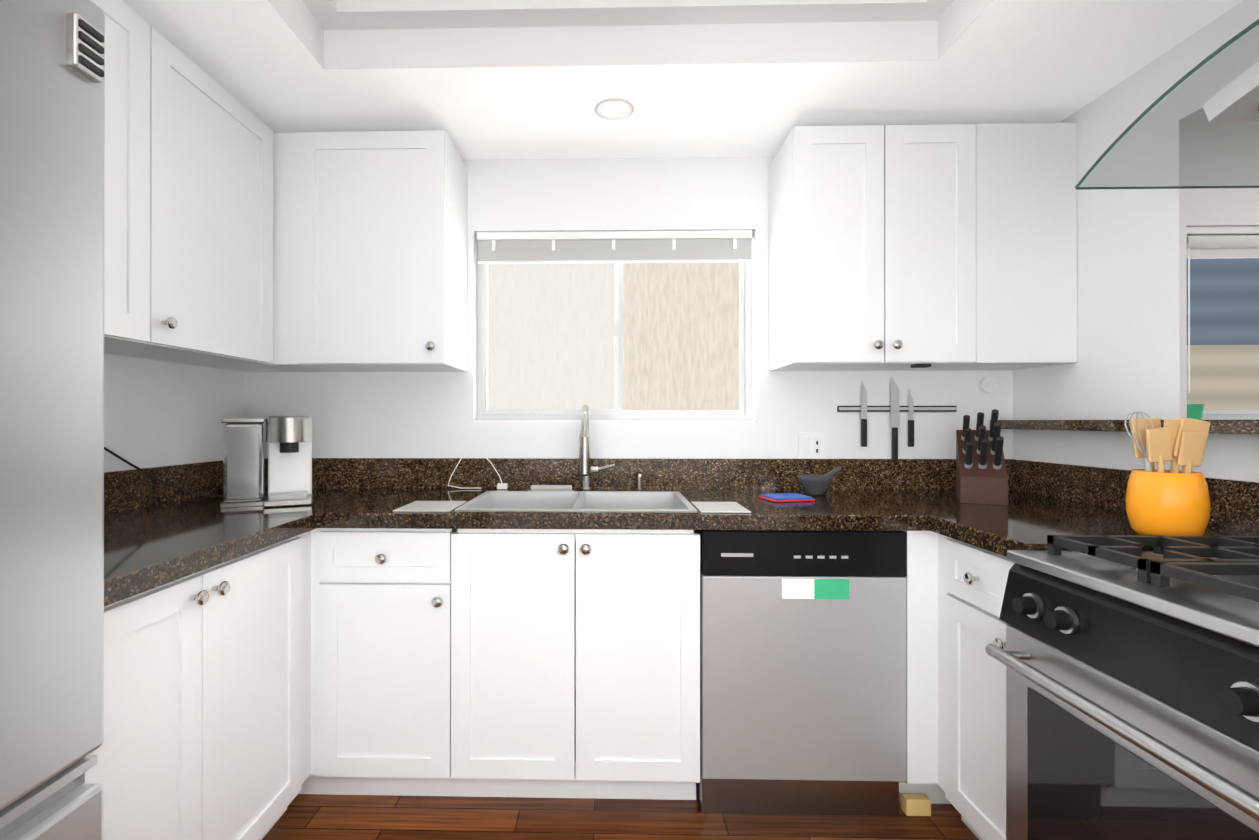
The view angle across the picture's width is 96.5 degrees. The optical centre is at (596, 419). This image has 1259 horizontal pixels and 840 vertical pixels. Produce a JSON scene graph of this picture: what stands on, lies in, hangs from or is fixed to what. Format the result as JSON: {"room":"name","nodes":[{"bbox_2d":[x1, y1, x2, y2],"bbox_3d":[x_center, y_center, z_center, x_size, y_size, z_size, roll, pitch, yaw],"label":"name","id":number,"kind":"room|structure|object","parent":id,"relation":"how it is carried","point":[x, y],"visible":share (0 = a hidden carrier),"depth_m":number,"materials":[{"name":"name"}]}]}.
{"room":"kitchen","nodes":[
{"label":"kitchen","id":0,"kind":"room"},
{"bbox_2d":[104,353,244,471],"bbox_3d":[-1.583,-0.079,-0.061,0.120,2.550,4.810,0,0,1],"label":"wall","id":1,"kind":"structure","parent":0,"point":[157,413],"depth_m":1.92,"materials":[{"name":"white paint"}]},
{"bbox_2d":[90,0,181,351],"bbox_3d":[-1.332,-0.621,1.220,0.318,0.837,0.640,0,0,1],"label":"upper cabinet","id":2,"kind":"object","parent":1,"relation":"attached to","point":[143,159],"depth_m":1.44,"materials":[{"name":"white wood"}]},
{"bbox_2d":[104,53,265,363],"bbox_3d":[-1.321,-0.620,1.725,0.318,0.837,0.630,0,0,1],"label":"upper cabinet","id":3,"kind":"object","parent":1,"relation":"attached to","point":[238,236],"depth_m":1.75,"materials":[{"name":"white wood"}]},
{"bbox_2d":[262,790,978,839],"bbox_3d":[1.516,1.246,-0.072,6.317,0.100,4.930,0,0,1],"label":"floor","id":4,"kind":"structure","parent":0,"point":[342,817],"depth_m":1.68,"materials":[{"name":"brown wood"}]},
{"bbox_2d":[0,0,104,839],"bbox_3d":[-1.091,0.305,0.352,0.804,1.785,0.910,0,0,1],"label":"fridge","id":5,"kind":"object","parent":4,"relation":"on","point":[52,105],"visible":1,"depth_m":0.72,"materials":[{"name":"silver metal"}]},
{"bbox_2d":[84,530,311,839],"bbox_3d":[-1.191,0.762,1.275,0.598,0.874,0.918,0,0,1],"label":"base cabinet","id":6,"kind":"object","parent":4,"relation":"on","point":[250,696],"depth_m":1.27,"materials":[{"name":"white wood"}]},
{"bbox_2d":[104,466,323,606],"bbox_3d":[-1.162,0.240,1.250,0.660,0.167,0.870,0,0,1],"label":"countertop","id":7,"kind":"structure","parent":6,"relation":"on","point":[157,533],"depth_m":1.51,"materials":[{"name":"stone"}]},
{"bbox_2d":[104,416,313,507],"bbox_3d":[-1.201,0.132,1.826,0.541,0.291,0.525,0,0,1],"label":"coffee maker","id":8,"kind":"object","parent":7,"relation":"on","point":[289,439],"visible":0.96,"depth_m":1.82,"materials":[{"name":"silver metal"}]},
{"bbox_2d":[312,528,499,796],"bbox_3d":[-0.945,0.763,2.028,1.056,0.874,0.598,0,0,1],"label":"base cabinet","id":9,"kind":"object","parent":4,"relation":"on","point":[406,622],"depth_m":1.71,"materials":[{"name":"white wood"}]},
{"bbox_2d":[168,458,1081,561],"bbox_3d":[0.102,0.321,1.980,3.153,0.328,0.648,0,0,1],"label":"countertop","id":10,"kind":"structure","parent":9,"relation":"on","point":[867,494],"depth_m":2.15,"materials":[{"name":"stone"}]},
{"bbox_2d":[393,501,466,511],"bbox_3d":[-0.527,0.276,1.798,0.174,0.004,0.205,0,0,1],"label":"mat","id":11,"kind":"object","parent":10,"relation":"on","point":[449,506],"depth_m":1.77,"materials":[{"name":"grey"}]},
{"bbox_2d":[448,450,507,488],"bbox_3d":[-0.481,0.200,2.275,0.246,0.157,0.041,0,0,1],"label":"cord","id":12,"kind":"object","parent":10,"relation":"on","point":[501,485],"visible":1,"depth_m":2.27,"materials":[{"name":"white plastic"}]},
{"bbox_2d":[528,485,574,490],"bbox_3d":[-0.175,0.267,2.200,0.180,0.022,0.045,0,0,1],"label":"sink caddy","id":13,"kind":"object","parent":10,"relation":"on","point":[551,487],"visible":0.98,"depth_m":2.19,"materials":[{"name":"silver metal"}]},
{"bbox_2d":[578,404,615,490],"bbox_3d":[0.004,0.109,2.155,0.146,0.339,0.216,0,0,1],"label":"faucet","id":14,"kind":"object","parent":10,"relation":"on","point":[586,469],"visible":0.96,"depth_m":2.06,"materials":[{"name":"silver metal"}]},
{"bbox_2d":[634,474,643,490],"bbox_3d":[0.171,0.245,2.214,0.037,0.068,0.070,0,0,1],"label":"soap dispenser","id":15,"kind":"object","parent":10,"relation":"on","point":[638,488],"visible":0.96,"depth_m":2.22,"materials":[{"name":"silver metal"}]},
{"bbox_2d":[691,502,750,512],"bbox_3d":[0.392,0.276,1.777,0.149,0.004,0.205,0,0,1],"label":"mat","id":16,"kind":"object","parent":10,"relation":"on","point":[704,507],"depth_m":1.75,"materials":[{"name":"grey fabric"}]},
{"bbox_2d":[758,493,814,501],"bbox_3d":[0.665,0.271,1.964,0.150,0.014,0.120,0,0,-11],"label":"pot holder","id":17,"kind":"object","parent":10,"relation":"on","point":[789,497],"visible":1,"depth_m":1.92,"materials":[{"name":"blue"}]},
{"bbox_2d":[798,466,841,494],"bbox_3d":[0.837,0.225,2.100,0.153,0.107,0.126,0,0,1],"label":"mortar","id":18,"kind":"object","parent":10,"relation":"on","point":[816,484],"visible":1,"depth_m":2.07,"materials":[{"name":"grey stone"}]},
{"bbox_2d":[956,409,1007,505],"bbox_3d":[1.320,0.121,1.921,0.130,0.315,0.242,0,0,29],"label":"knife block","id":19,"kind":"object","parent":10,"relation":"on","point":[981,474],"visible":1,"depth_m":1.88,"materials":[{"name":"brown wood"}]},
{"bbox_2d":[696,530,906,814],"bbox_3d":[0.627,0.764,1.955,0.604,0.872,0.578,0,0,1],"label":"dishwasher","id":20,"kind":"object","parent":4,"relation":"on","point":[803,705],"visible":0.92,"depth_m":1.67,"materials":[{"name":"silver metal"}]},
{"bbox_2d":[901,793,930,815],"bbox_3d":[0.977,1.175,1.713,0.075,0.050,0.035,0,0,1],"label":"foam block","id":21,"kind":"object","parent":4,"relation":"on","point":[915,804],"visible":0.96,"depth_m":1.70,"materials":[{"name":"yellow"}]},
{"bbox_2d":[899,531,935,803],"bbox_3d":[1.307,0.763,1.978,0.743,0.874,0.598,0,0,1],"label":"base cabinet","id":22,"kind":"object","parent":4,"relation":"on","point":[921,545],"depth_m":1.67,"materials":[{"name":"white wood"}]},
{"bbox_2d":[936,533,1014,839],"bbox_3d":[1.344,0.762,1.465,0.645,0.874,0.426,0,0,1],"label":"base cabinet","id":23,"kind":"object","parent":4,"relation":"on","point":[971,580],"depth_m":1.50,"materials":[{"name":"white wood"}]},
{"bbox_2d":[916,466,1258,556],"bbox_3d":[1.305,0.240,1.441,0.723,0.167,0.377,0,0,1],"label":"countertop","id":24,"kind":"structure","parent":23,"relation":"on","point":[1043,501],"depth_m":1.64,"materials":[{"name":"stone"}]},
{"bbox_2d":[1125,411,1210,535],"bbox_3d":[1.356,0.128,1.333,0.160,0.298,0.142,0,0,1],"label":"utensil crock","id":25,"kind":"object","parent":24,"relation":"on","point":[1174,500],"visible":0.96,"depth_m":1.31,"materials":[{"name":"orange ceramic"}]},
{"bbox_2d":[985,535,1258,839],"bbox_3d":[1.207,0.607,0.871,0.738,1.183,0.760,0,0,1],"label":"range","id":26,"kind":"object","parent":4,"relation":"on","point":[1132,690],"visible":1,"depth_m":0.98,"materials":[{"name":"silver metal"}]},
{"bbox_2d":[122,0,1243,159],"bbox_3d":[0.057,-1.218,-0.036,3.397,0.270,4.930,0,0,1],"label":"ceiling","id":27,"kind":"structure","parent":0,"point":[508,79],"depth_m":1.72,"materials":[{"name":"white paint"}]},
{"bbox_2d":[595,99,633,120],"bbox_3d":[0.064,-1.076,1.944,0.136,0.006,0.136,0,0,1],"label":"recessed light","id":28,"kind":"object","parent":27,"relation":"in","point":[614,109],"visible":1,"depth_m":1.94,"materials":[{"name":"white glass"}]},
{"bbox_2d":[244,120,1258,458],"bbox_3d":[1.570,-0.074,2.334,6.317,2.550,0.120,0,0,1],"label":"wall","id":29,"kind":"structure","parent":0,"point":[393,414],"depth_m":2.30,"materials":[{"name":"white paint"}]},
{"bbox_2d":[318,130,467,371],"bbox_3d":[-0.802,-0.620,2.167,0.532,0.837,0.318,0,0,1],"label":"upper cabinet","id":30,"kind":"object","parent":29,"relation":"attached to","point":[393,205],"depth_m":2.01,"materials":[{"name":"white wood"}]},
{"bbox_2d":[474,230,754,422],"bbox_3d":[0.074,-0.386,2.361,1.160,0.794,0.104,0,0,1],"label":"window","id":31,"kind":"structure","parent":29,"relation":"in","point":[618,249],"depth_m":2.34,"materials":[{"name":"grey plastic"}]},
{"bbox_2d":[798,432,823,458],"bbox_3d":[0.877,0.108,2.283,0.104,0.115,0.009,0,0,1],"label":"electrical outlet plate","id":32,"kind":"object","parent":29,"relation":"attached to","point":[810,445],"visible":0.96,"depth_m":2.28,"materials":[{"name":"white plastic"}]},
{"bbox_2d":[768,124,985,370],"bbox_3d":[1.018,-0.620,2.126,0.633,0.837,0.318,0,0,1],"label":"upper cabinet","id":33,"kind":"object","parent":29,"relation":"attached to","point":[875,231],"depth_m":1.97,"materials":[{"name":"white wood"}]},
{"bbox_2d":[837,377,956,459],"bbox_3d":[1.217,-0.007,2.264,0.470,0.336,0.030,0,0,1],"label":"rail","id":34,"kind":"object","parent":29,"relation":"attached to","point":[894,409],"visible":0.98,"depth_m":2.26,"materials":[{"name":"black"}]},
{"bbox_2d":[978,376,997,392],"bbox_3d":[1.582,-0.142,2.260,0.068,0.068,0.023,0,0,1],"label":"thermostat","id":35,"kind":"object","parent":29,"relation":"attached to","point":[986,384],"visible":0.96,"depth_m":2.25,"materials":[{"name":"white plastic"}]},
{"bbox_2d":[958,123,1076,370],"bbox_3d":[1.475,-0.620,2.116,0.412,0.837,0.318,0,0,1],"label":"upper cabinet","id":36,"kind":"object","parent":29,"relation":"attached to","point":[1029,170],"depth_m":1.96,"materials":[{"name":"white wood"}]},
{"bbox_2d":[1186,226,1258,419],"bbox_3d":[3.003,-0.386,2.296,1.250,0.794,0.104,0,0,1],"label":"dining room window","id":37,"kind":"structure","parent":29,"relation":"in","point":[1226,242],"depth_m":2.27,"materials":[{"name":"grey plastic"}]},
{"bbox_2d":[1012,0,1258,481],"bbox_3d":[1.694,-0.079,-0.134,0.120,2.550,4.810,0,0,1],"label":"wall","id":38,"kind":"structure","parent":0,"point":[1128,337],"depth_m":1.75,"materials":[{"name":"white paint"}]},
{"bbox_2d":[990,420,1258,433],"bbox_3d":[1.664,0.014,-0.074,0.242,0.035,4.686,0,0,1],"label":"sill","id":39,"kind":"structure","parent":38,"relation":"on","point":[1235,426],"depth_m":1.76,"materials":[{"name":"stone"}]},
{"bbox_2d":[1075,19,1258,189],"bbox_3d":[1.383,-0.810,0.869,0.537,0.539,0.888,0,0,1],"label":"range hood","id":40,"kind":"object","parent":38,"relation":"attached to","point":[1236,99],"visible":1,"depth_m":1.09,"materials":[{"name":"clear glass"}]},
{"label":"outside","id":41,"kind":"structure","parent":0,"visible":0},
{"bbox_2d":[484,262,739,414],"bbox_3d":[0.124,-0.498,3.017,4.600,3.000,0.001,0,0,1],"label":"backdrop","id":42,"kind":"structure","parent":41,"point":[550,335],"depth_m":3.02,"materials":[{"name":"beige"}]},
{"bbox_2d":[1187,258,1258,408],"bbox_3d":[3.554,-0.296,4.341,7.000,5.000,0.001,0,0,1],"label":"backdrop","id":43,"kind":"structure","parent":41,"point":[1224,333],"depth_m":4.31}
]}

